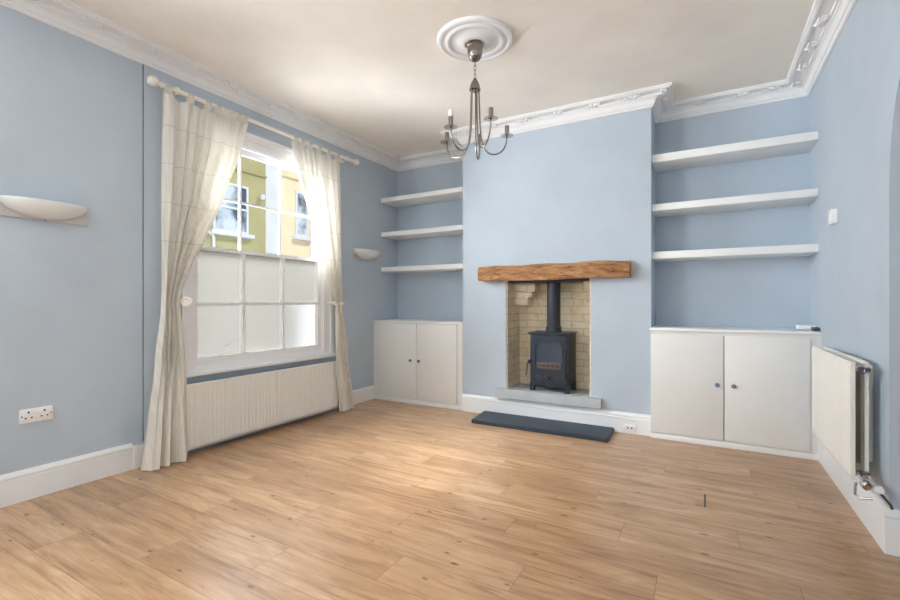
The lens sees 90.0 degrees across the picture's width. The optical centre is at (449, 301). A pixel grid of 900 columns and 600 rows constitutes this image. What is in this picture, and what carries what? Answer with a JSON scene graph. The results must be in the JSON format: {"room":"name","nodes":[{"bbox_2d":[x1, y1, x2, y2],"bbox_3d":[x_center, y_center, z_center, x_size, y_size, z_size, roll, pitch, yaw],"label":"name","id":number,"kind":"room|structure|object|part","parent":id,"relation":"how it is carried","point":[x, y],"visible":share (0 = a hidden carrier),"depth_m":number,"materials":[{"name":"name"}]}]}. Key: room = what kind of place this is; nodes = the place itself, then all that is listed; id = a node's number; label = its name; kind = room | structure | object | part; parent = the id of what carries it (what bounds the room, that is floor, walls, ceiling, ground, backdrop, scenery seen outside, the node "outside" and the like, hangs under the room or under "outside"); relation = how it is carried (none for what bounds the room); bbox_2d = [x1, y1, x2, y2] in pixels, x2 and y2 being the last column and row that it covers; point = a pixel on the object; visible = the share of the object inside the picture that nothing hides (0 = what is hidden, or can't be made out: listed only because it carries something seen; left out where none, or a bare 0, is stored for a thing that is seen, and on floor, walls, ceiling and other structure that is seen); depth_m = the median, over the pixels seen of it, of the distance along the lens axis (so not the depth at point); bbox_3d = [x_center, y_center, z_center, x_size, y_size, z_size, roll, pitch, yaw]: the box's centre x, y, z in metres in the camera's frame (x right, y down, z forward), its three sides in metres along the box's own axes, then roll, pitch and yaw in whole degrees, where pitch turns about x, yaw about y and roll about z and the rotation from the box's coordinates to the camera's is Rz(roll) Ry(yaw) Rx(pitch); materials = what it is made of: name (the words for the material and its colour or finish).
{"room":"living room","nodes":[
{"label":"living room","id":0,"kind":"room"},
{"bbox_2d":[0,4,396,474],"bbox_3d":[-2.318,-0.300,2.840,0.250,2.800,6.850,0,0,30],"label":"wall","id":1,"kind":"structure","parent":0,"point":[71,105],"depth_m":2.73,"materials":[{"name":"blue paint"}]},
{"bbox_2d":[19,405,52,424],"bbox_3d":[-2.335,0.636,2.541,0.015,0.080,0.147,0,0,30],"label":"double socket","id":2,"kind":"object","parent":1,"relation":"attached to","point":[42,413],"visible":1,"depth_m":2.53,"materials":[{"name":"white plastic"}]},
{"bbox_2d":[0,195,87,225],"bbox_3d":[-2.273,-0.515,2.549,0.114,0.111,0.412,0,0,30],"label":"wall light","id":3,"kind":"object","parent":1,"relation":"attached to","point":[10,206],"visible":1,"depth_m":2.51,"materials":[{"name":"white ceramic"}]},
{"bbox_2d":[0,443,132,507],"bbox_3d":[-2.942,1.015,1.466,0.022,0.170,3.445,0,0,30],"label":"baseboard","id":4,"kind":"structure","parent":1,"relation":"attached to","point":[34,482],"depth_m":2.64,"materials":[{"name":"white paint"}]},
{"bbox_2d":[133,443,143,468],"bbox_3d":[-2.073,1.025,2.992,0.026,0.150,0.067,0,0,30],"label":"baseboard","id":5,"kind":"structure","parent":1,"relation":"attached to","point":[137,449],"depth_m":2.98,"materials":[{"name":"white paint"}]},
{"bbox_2d":[142,64,143,440],"bbox_3d":[-2.063,-0.333,3.025,0.010,2.535,0.003,0,0,30],"label":"trim","id":6,"kind":"structure","parent":1,"relation":"attached to","point":[142,64],"depth_m":3.02,"materials":[{"name":"paint"}]},
{"bbox_2d":[143,65,340,443],"bbox_3d":[-1.596,-0.258,3.847,0.011,2.715,1.886,0,0,30],"label":"window frame","id":7,"kind":"structure","parent":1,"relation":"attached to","point":[152,95],"depth_m":3.09,"materials":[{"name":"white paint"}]},
{"bbox_2d":[180,297,192,306],"bbox_3d":[-1.883,0.000,3.162,0.168,0.074,0.069,0,0,30],"label":"curtain holdback","id":8,"kind":"object","parent":7,"relation":"attached to","point":[185,301],"visible":0.98,"depth_m":3.12,"materials":[{"name":"beige paint"}]},
{"bbox_2d":[147,75,358,165],"bbox_3d":[-1.505,-1.472,3.882,0.112,0.068,2.073,0,0,30],"label":"pole","id":9,"kind":"object","parent":1,"relation":"attached to","point":[152,80],"visible":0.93,"depth_m":3.63,"materials":[{"name":"beige paint"}]},
{"bbox_2d":[140,83,248,470],"bbox_3d":[-1.795,-0.201,3.248,0.142,2.577,0.810,0,0,26],"label":"curtain","id":10,"kind":"object","parent":9,"relation":"hanging from","point":[201,148],"visible":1,"depth_m":3.13,"materials":[{"name":"white fabric"}]},
{"bbox_2d":[291,135,353,411],"bbox_3d":[-1.194,-0.200,4.308,0.117,2.576,0.727,0,0,30],"label":"curtain","id":11,"kind":"object","parent":9,"relation":"hanging from","point":[318,174],"visible":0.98,"depth_m":4.40,"materials":[{"name":"white fabric"}]},
{"bbox_2d":[327,301,343,312],"bbox_3d":[-1.130,0.050,4.489,0.168,0.123,0.114,0,0,-34],"label":"tieback","id":12,"kind":"object","parent":11,"relation":"attached to","point":[341,304],"visible":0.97,"depth_m":4.46,"materials":[{"name":"beige paint"}]},
{"bbox_2d":[182,132,335,382],"bbox_3d":[-1.609,-0.401,3.929,0.196,1.982,1.555,0,0,30],"label":"window","id":13,"kind":"structure","parent":1,"relation":"in","point":[250,311],"depth_m":3.84,"materials":[{"name":"white paint"}]},
{"bbox_3d":[-1.831,-0.197,3.559,0.001,0.407,0.390,0,0,30],"label":"pane","id":14,"kind":"part","parent":13,"relation":"part of","materials":[{"name":"white glass"}]},
{"bbox_3d":[-1.831,0.225,3.559,0.001,0.407,0.390,0,0,30],"label":"pane","id":15,"kind":"part","parent":13,"relation":"part of","materials":[{"name":"white glass"}]},
{"bbox_3d":[-1.611,0.035,3.913,0.040,0.919,1.318,0,0,30],"label":"sash","id":16,"kind":"part","parent":13,"relation":"part of","materials":[{"name":"white paint"}]},
{"bbox_3d":[-1.555,0.531,3.899,0.072,0.034,1.555,0,0,30],"label":"sill","id":17,"kind":"part","parent":13,"relation":"part of","materials":[{"name":"white paint"}]},
{"bbox_3d":[-1.633,-0.197,3.909,0.001,0.407,0.386,0,0,30],"label":"pane","id":18,"kind":"part","parent":13,"relation":"part of","materials":[{"name":"white glass"}]},
{"bbox_3d":[-1.633,0.225,3.909,0.001,0.407,0.386,0,0,30],"label":"pane","id":19,"kind":"part","parent":13,"relation":"part of","materials":[{"name":"white glass"}]},
{"bbox_3d":[-1.556,-1.377,3.897,0.028,0.030,1.516,0,0,30],"label":"head moulding","id":20,"kind":"part","parent":13,"relation":"part of","materials":[{"name":"white paint"}]},
{"bbox_3d":[-1.642,-0.840,3.931,0.020,0.900,1.318,0,0,30],"label":"sash","id":21,"kind":"part","parent":13,"relation":"part of","materials":[{"name":"white paint"}]},
{"bbox_3d":[-1.429,-0.197,4.267,0.001,0.407,0.409,0,0,30],"label":"pane","id":22,"kind":"part","parent":13,"relation":"part of","materials":[{"name":"white glass"}]},
{"bbox_3d":[-1.429,0.225,4.267,0.001,0.407,0.409,0,0,30],"label":"pane","id":23,"kind":"part","parent":13,"relation":"part of","materials":[{"name":"white glass"}]},
{"bbox_2d":[188,408,334,450],"bbox_3d":[-1.589,1.071,3.806,0.017,0.034,1.730,0,0,30],"label":"baseboard","id":24,"kind":"structure","parent":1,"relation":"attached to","point":[332,408],"depth_m":3.75,"materials":[{"name":"white paint"}]},
{"bbox_2d":[186,361,338,449],"bbox_3d":[-1.523,0.843,3.881,0.103,0.513,1.566,0,0,30],"label":"radiator","id":25,"kind":"object","parent":1,"relation":"attached to","point":[220,409],"visible":0.96,"depth_m":3.68,"materials":[{"name":"metal"}]},
{"bbox_2d":[336,385,374,409],"bbox_3d":[-1.015,1.024,4.860,0.022,0.153,0.610,0,0,30],"label":"baseboard","id":26,"kind":"structure","parent":1,"relation":"attached to","point":[364,394],"depth_m":4.95,"materials":[{"name":"white paint"}]},
{"bbox_2d":[353,248,380,261],"bbox_3d":[-0.887,-0.516,4.989,0.114,0.119,0.433,0,0,30],"label":"wall light","id":27,"kind":"object","parent":1,"relation":"attached to","point":[358,254],"visible":1,"depth_m":4.91,"materials":[{"name":"white ceramic"}]},
{"bbox_2d":[0,0,857,171],"bbox_3d":[-0.488,-1.648,1.766,3.994,0.104,6.389,0,0,30],"label":"crown molding","id":28,"kind":"structure","parent":1,"relation":"attached to","point":[827,19],"depth_m":3.57,"materials":[{"name":"white paint"}]},
{"bbox_2d":[397,161,462,319],"bbox_3d":[-0.084,-0.300,5.325,1.222,2.800,0.200,0,0,30],"label":"wall","id":29,"kind":"structure","parent":0,"point":[421,295],"depth_m":5.30,"materials":[{"name":"blue paint"}]},
{"bbox_2d":[381,187,462,207],"bbox_3d":[-0.227,-1.183,5.103,1.150,0.051,0.325,0,0,30],"label":"shelf","id":30,"kind":"object","parent":29,"relation":"attached to","point":[451,194],"visible":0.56,"depth_m":5.05,"materials":[{"name":"white paint"}]},
{"bbox_2d":[381,225,462,239],"bbox_3d":[-0.227,-0.785,5.103,1.150,0.054,0.325,0,0,30],"label":"shelf","id":31,"kind":"object","parent":29,"relation":"attached to","point":[452,230],"visible":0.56,"depth_m":5.05,"materials":[{"name":"white paint"}]},
{"bbox_2d":[381,263,462,272],"bbox_3d":[-0.227,-0.379,5.103,1.150,0.053,0.325,0,0,30],"label":"shelf","id":32,"kind":"object","parent":29,"relation":"attached to","point":[441,267],"visible":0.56,"depth_m":5.03,"materials":[{"name":"white paint"}]},
{"bbox_2d":[68,0,813,157],"bbox_3d":[0.201,-1.775,1.410,6.043,0.150,6.850,0,0,30],"label":"ceiling","id":33,"kind":"structure","parent":0,"point":[377,72],"depth_m":3.04,"materials":[{"name":"beige paint"}]},
{"bbox_2d":[437,16,512,61],"bbox_3d":[0.162,-1.683,2.915,0.490,0.034,0.490,0,0,30],"label":"ceiling rose","id":34,"kind":"object","parent":33,"relation":"attached to","point":[496,36],"visible":0.87,"depth_m":2.85,"materials":[{"name":"white paint"}]},
{"bbox_2d":[445,39,508,159],"bbox_3d":[0.145,-1.311,2.925,0.469,0.722,0.487,0,0,30],"label":"chandelier","id":35,"kind":"object","parent":34,"relation":"hanging from","point":[474,47],"visible":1,"depth_m":2.89,"materials":[{"name":"metal"}]},
{"bbox_3d":[0.005,-1.165,2.774,0.033,0.057,0.032,0,0,30],"label":"candle bulb","id":36,"kind":"part","parent":35,"relation":"part of","materials":[{"name":"white glass"}]},
{"bbox_3d":[0.059,-1.164,2.975,0.195,0.427,0.010,0,0,30],"label":"arm","id":37,"kind":"part","parent":35,"relation":"part of","materials":[{"name":"metal"}]},
{"bbox_3d":[0.073,-1.165,2.836,0.195,0.425,0.010,0,0,-42],"label":"arm","id":38,"kind":"part","parent":35,"relation":"part of","materials":[{"name":"metal"}]},
{"bbox_3d":[0.162,-1.411,2.915,0.072,0.085,0.072,0,0,30],"label":"crown","id":39,"kind":"part","parent":35,"relation":"part of","materials":[{"name":"metal"}]},
{"bbox_3d":[0.186,-1.169,3.031,0.010,0.419,0.195,0,0,12],"label":"arm","id":40,"kind":"part","parent":35,"relation":"part of","materials":[{"name":"metal"}]},
{"bbox_3d":[0.210,-1.171,2.807,0.010,0.416,0.195,0,0,-24],"label":"arm","id":41,"kind":"part","parent":35,"relation":"part of","materials":[{"name":"metal"}]},
{"bbox_3d":[0.280,-1.166,2.928,0.195,0.423,0.010,0,0,-6],"label":"arm","id":42,"kind":"part","parent":35,"relation":"part of","materials":[{"name":"metal"}]},
{"bbox_2d":[0,399,899,599],"bbox_3d":[0.201,1.160,1.410,6.043,0.120,6.850,0,0,30],"label":"floor","id":43,"kind":"structure","parent":0,"point":[377,499],"depth_m":2.21,"materials":[{"name":"brown wood"}]},
{"bbox_2d":[373,319,462,409],"bbox_3d":[-0.272,0.653,5.026,1.148,0.893,0.503,0,0,30],"label":"base cabinet","id":44,"kind":"object","parent":43,"relation":"on","point":[417,361],"visible":0.95,"depth_m":4.81,"materials":[{"name":"white paint"}]},
{"bbox_3d":[-0.589,0.641,4.965,0.522,0.818,0.017,0,0,30],"label":"door","id":45,"kind":"part","parent":44,"relation":"part of","materials":[{"name":"white paint"}]},
{"bbox_3d":[-0.143,0.641,4.712,0.492,0.818,0.017,0,0,30],"label":"door","id":46,"kind":"part","parent":44,"relation":"part of","materials":[{"name":"white paint"}]},
{"bbox_2d":[471,411,613,442],"bbox_3d":[0.782,1.083,3.961,1.224,0.034,0.360,0,0,30],"label":"hearth slate","id":47,"kind":"object","parent":43,"relation":"on","point":[519,422],"visible":1,"depth_m":3.88,"materials":[{"name":"grey stone"}]},
{"bbox_2d":[650,325,821,460],"bbox_3d":[2.195,0.653,3.554,1.093,0.893,0.481,0,0,30],"label":"base cabinet","id":48,"kind":"object","parent":43,"relation":"on","point":[739,388],"visible":0.94,"depth_m":3.36,"materials":[{"name":"white paint"}]},
{"bbox_3d":[1.847,0.653,3.523,0.503,0.790,0.017,0,0,30],"label":"door","id":49,"kind":"part","parent":48,"relation":"part of","materials":[{"name":"white paint"}]},
{"bbox_3d":[2.293,0.653,3.269,0.512,0.790,0.017,0,0,30],"label":"door","id":50,"kind":"part","parent":48,"relation":"part of","materials":[{"name":"white paint"}]},
{"bbox_2d":[796,325,815,329],"bbox_3d":[2.639,0.189,3.331,0.116,0.035,0.060,0,0,24],"label":"paper packet","id":51,"kind":"object","parent":48,"relation":"on","point":[804,327],"visible":0.68,"depth_m":3.31,"materials":[{"name":"white paper"}]},
{"bbox_2d":[811,327,819,330],"bbox_3d":[2.601,0.193,3.204,0.039,0.028,0.080,0,0,30],"label":"box","id":52,"kind":"object","parent":48,"relation":"on","point":[812,328],"visible":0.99,"depth_m":3.17,"materials":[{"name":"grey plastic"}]},
{"bbox_2d":[463,108,655,414],"bbox_3d":[1.030,-0.300,4.376,1.752,2.800,0.560,0,0,30],"label":"wall","id":53,"kind":"structure","parent":0,"point":[581,191],"depth_m":4.08,"materials":[{"name":"blue paint"}]},
{"bbox_2d":[494,383,601,408],"bbox_3d":[0.953,0.875,4.262,0.991,0.085,0.383,0,0,30],"label":"hearth slab","id":54,"kind":"object","parent":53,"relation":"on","point":[521,391],"visible":0.96,"depth_m":4.14,"materials":[{"name":"grey stone"}]},
{"bbox_2d":[525,282,577,393],"bbox_3d":[0.959,0.324,4.251,0.414,1.014,0.321,0,0,30],"label":"wood stove","id":55,"kind":"object","parent":54,"relation":"on","point":[552,361],"visible":1,"depth_m":4.17,"materials":[{"name":"black metal"}]},
{"bbox_3d":[0.781,0.794,4.256,0.040,0.074,0.045,0,0,30],"label":"leg","id":56,"kind":"part","parent":55,"relation":"part of","materials":[{"name":"black metal"}]},
{"bbox_3d":[0.910,0.498,4.148,0.248,0.251,0.004,0,0,30],"label":"door glass","id":57,"kind":"part","parent":55,"relation":"part of","materials":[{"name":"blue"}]},
{"bbox_3d":[0.912,0.537,4.145,0.312,0.441,0.018,0,0,30],"label":"door","id":58,"kind":"part","parent":55,"relation":"part of","materials":[{"name":"black metal"}]},
{"bbox_3d":[0.973,0.290,4.260,0.398,0.018,0.293,0,0,30],"label":"plate","id":59,"kind":"part","parent":55,"relation":"part of","materials":[{"name":"black metal"}]},
{"bbox_3d":[1.068,0.794,4.093,0.040,0.074,0.045,0,0,30],"label":"leg","id":60,"kind":"part","parent":55,"relation":"part of","materials":[{"name":"black metal"}]},
{"bbox_3d":[1.173,0.794,4.276,0.040,0.074,0.045,0,0,30],"label":"leg","id":61,"kind":"part","parent":55,"relation":"part of","materials":[{"name":"black metal"}]},
{"bbox_2d":[478,260,630,280],"bbox_3d":[0.891,-0.274,4.060,1.376,0.155,0.126,0,0,30],"label":"mantel beam","id":62,"kind":"structure","parent":53,"relation":"attached to","point":[607,268],"depth_m":3.97,"materials":[{"name":"brown wood"}]},
{"bbox_2d":[462,394,650,435],"bbox_3d":[0.886,1.015,4.123,1.750,0.170,0.022,0,0,30],"label":"baseboard","id":63,"kind":"structure","parent":53,"relation":"attached to","point":[470,403],"depth_m":4.05,"materials":[{"name":"white paint"}]},
{"bbox_2d":[623,424,635,431],"bbox_3d":[1.501,1.052,3.757,0.100,0.055,0.010,0,0,30],"label":"cable plate","id":64,"kind":"object","parent":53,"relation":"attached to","point":[626,427],"visible":1,"depth_m":3.76,"materials":[{"name":"white plastic"}]},
{"bbox_2d":[656,96,808,327],"bbox_3d":[2.353,-0.300,3.857,1.160,2.800,0.200,0,0,30],"label":"wall","id":65,"kind":"structure","parent":0,"point":[773,292],"depth_m":3.74,"materials":[{"name":"blue paint"}]},
{"bbox_2d":[652,131,818,172],"bbox_3d":[2.233,-1.190,3.617,1.088,0.063,0.334,0,0,30],"label":"shelf","id":66,"kind":"object","parent":65,"relation":"attached to","point":[800,143],"visible":1,"depth_m":3.53,"materials":[{"name":"white paint"}]},
{"bbox_2d":[652,188,818,217],"bbox_3d":[2.233,-0.783,3.617,1.088,0.056,0.334,0,0,30],"label":"shelf","id":67,"kind":"object","parent":65,"relation":"attached to","point":[797,197],"visible":1,"depth_m":3.52,"materials":[{"name":"white paint"}]},
{"bbox_2d":[652,244,818,261],"bbox_3d":[2.233,-0.387,3.617,1.088,0.059,0.334,0,0,30],"label":"shelf","id":68,"kind":"object","parent":65,"relation":"attached to","point":[803,249],"visible":1,"depth_m":3.48,"materials":[{"name":"white paint"}]},
{"bbox_2d":[809,0,899,509],"bbox_3d":[1.394,-0.300,0.732,0.300,2.800,6.850,0,0,30],"label":"wall","id":69,"kind":"structure","parent":0,"point":[854,101],"depth_m":2.25,"materials":[{"name":"blue paint"}]},
{"bbox_2d":[828,208,837,225],"bbox_3d":[2.370,-0.527,2.790,0.034,0.092,0.092,0,0,30],"label":"light switch","id":70,"kind":"object","parent":69,"relation":"attached to","point":[832,213],"visible":1,"depth_m":2.75,"materials":[{"name":"white plastic"}]},
{"bbox_3d":[2.361,-0.527,2.795,0.006,0.092,0.092,0,0,30],"label":"plate","id":71,"kind":"part","parent":70,"relation":"part of","materials":[{"name":"white plastic"}]},
{"bbox_2d":[812,346,893,509],"bbox_3d":[2.088,0.586,2.375,0.127,0.622,0.958,0,0,30],"label":"radiator","id":72,"kind":"object","parent":69,"relation":"attached to","point":[842,383],"visible":1,"depth_m":2.16,"materials":[{"name":"metal"}]},
{"bbox_3d":[2.060,0.545,2.438,0.016,0.540,0.875,0,0,30],"label":"panel","id":73,"kind":"part","parent":72,"relation":"part of","materials":[{"name":"metal"}]},
{"bbox_3d":[2.118,0.545,2.428,0.016,0.540,0.835,0,0,30],"label":"panel","id":74,"kind":"part","parent":72,"relation":"part of","materials":[{"name":"metal"}]},
{"bbox_3d":[1.843,0.849,2.007,0.024,0.070,0.066,0,0,-29],"label":"drain lever","id":75,"kind":"part","parent":72,"relation":"part of","materials":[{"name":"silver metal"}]},
{"bbox_2d":[818,439,899,556],"bbox_3d":[2.366,1.002,2.465,0.322,0.196,1.332,0,0,30],"label":"baseboard","id":76,"kind":"structure","parent":69,"relation":"attached to","point":[883,523],"depth_m":2.14,"materials":[{"name":"white paint"}]},
{"label":"outside","id":77,"kind":"structure","parent":0,"visible":0},
{"bbox_3d":[-4.569,1.775,11.794,12.407,0.150,24.000,0,0,30],"label":"ground","id":78,"kind":"structure","parent":77,"visible":0},
{"bbox_2d":[203,156,266,252],"bbox_3d":[-6.911,-2.350,9.939,3.165,8.100,4.460,0,0,30],"label":"house","id":79,"kind":"structure","parent":78,"relation":"on","point":[223,232],"depth_m":10.67,"materials":[{"name":"yellow paint"}]},
{"bbox_2d":[259,194,265,199],"bbox_3d":[-4.585,-2.560,10.998,0.165,0.140,0.130,0,0,30],"label":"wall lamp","id":80,"kind":"object","parent":79,"relation":"attached to","point":[261,196],"depth_m":10.96,"materials":[{"name":"white"}]},
{"bbox_2d":[266,164,277,253],"bbox_3d":[-5.766,-2.200,12.123,3.000,7.800,0.470,0,0,30],"label":"house","id":81,"kind":"structure","parent":78,"relation":"on","point":[271,171],"depth_m":11.33,"materials":[{"name":"white paint"}]},
{"bbox_2d":[281,168,311,257],"bbox_3d":[-5.344,-2.300,12.723,3.140,8.000,0.990,0,0,30],"label":"house","id":82,"kind":"structure","parent":78,"relation":"on","point":[296,239],"depth_m":11.93,"materials":[{"name":"yellow paint"}]},
{"bbox_2d":[311,221,311,257],"bbox_3d":[-3.907,-2.100,15.397,3.000,7.600,5.080,0,0,30],"label":"house","id":83,"kind":"structure","parent":78,"relation":"on","point":[311,221],"depth_m":12.48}
]}

